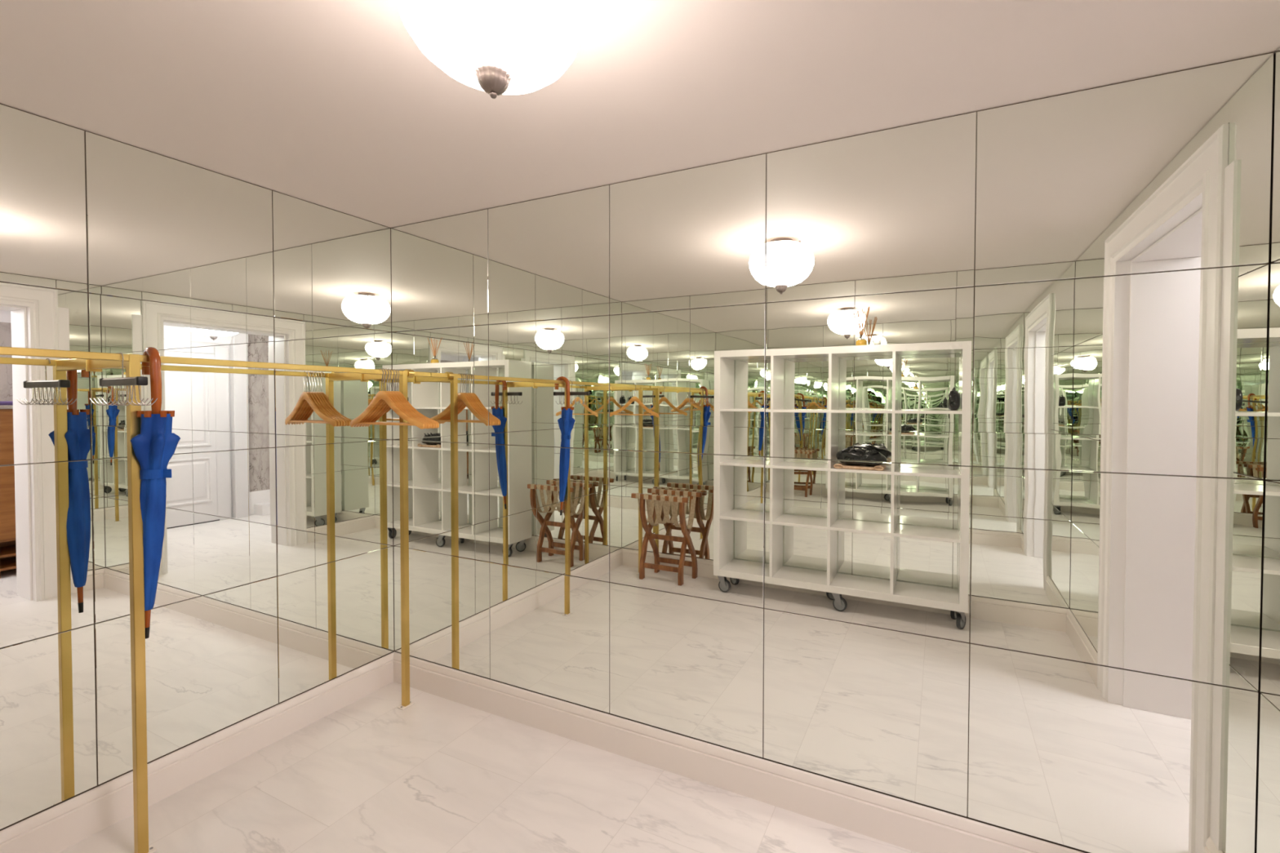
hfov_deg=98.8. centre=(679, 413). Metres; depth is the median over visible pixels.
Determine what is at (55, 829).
baseboard
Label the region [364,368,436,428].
hanger
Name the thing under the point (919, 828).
baseboard
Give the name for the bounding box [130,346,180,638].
umbrella
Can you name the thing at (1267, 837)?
mirror
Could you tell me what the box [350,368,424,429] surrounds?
hanger
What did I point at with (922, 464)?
mirror
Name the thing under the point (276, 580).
mirror
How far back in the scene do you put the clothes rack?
1.77 m
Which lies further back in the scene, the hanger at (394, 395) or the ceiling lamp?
the hanger at (394, 395)
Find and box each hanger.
[88,352,157,405]
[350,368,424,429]
[353,368,426,429]
[356,368,429,428]
[359,368,431,428]
[362,368,435,428]
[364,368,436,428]
[367,368,439,428]
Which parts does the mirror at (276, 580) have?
mirror panel, mirror panel, mirror panel, mirror panel, mirror panel, mirror panel, mirror panel, mirror panel, mirror panel, mirror panel, mirror panel, mirror panel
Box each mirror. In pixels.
[0,103,394,831]
[391,52,1273,852]
[1254,47,1279,852]
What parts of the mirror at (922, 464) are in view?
mirror panel, mirror panel, mirror panel, mirror panel, mirror panel, mirror panel, mirror panel, mirror panel, mirror panel, mirror panel, mirror panel, mirror panel, mirror panel, mirror panel, mirror panel, mirror panel, mirror panel, mirror panel, mirror panel, mirror panel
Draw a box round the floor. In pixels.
[57,681,917,852]
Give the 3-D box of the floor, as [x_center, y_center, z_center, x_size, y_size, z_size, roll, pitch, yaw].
[0.519,1.517,0.849,5.720,0.100,4.200,1,1,25]
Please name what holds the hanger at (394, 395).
hanging from the clothes rack
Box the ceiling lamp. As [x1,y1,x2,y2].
[395,0,584,98]
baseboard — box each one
[0,652,394,852]
[393,652,1084,852]
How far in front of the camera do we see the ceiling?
1.56 m
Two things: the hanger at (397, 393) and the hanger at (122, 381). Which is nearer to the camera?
the hanger at (122, 381)
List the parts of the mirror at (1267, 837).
mirror panel, mirror panel, mirror panel, mirror panel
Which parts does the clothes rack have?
wall plate, wall arm, post, floor plate, wall plate, wall arm, post, floor plate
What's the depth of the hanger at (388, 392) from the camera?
2.54 m
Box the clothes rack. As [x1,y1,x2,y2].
[0,346,431,852]
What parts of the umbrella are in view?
handle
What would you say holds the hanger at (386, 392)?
hanging from the clothes rack
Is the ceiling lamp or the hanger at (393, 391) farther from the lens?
the hanger at (393, 391)
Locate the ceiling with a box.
[0,0,1279,227]
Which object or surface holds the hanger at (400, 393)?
hanging from the clothes rack

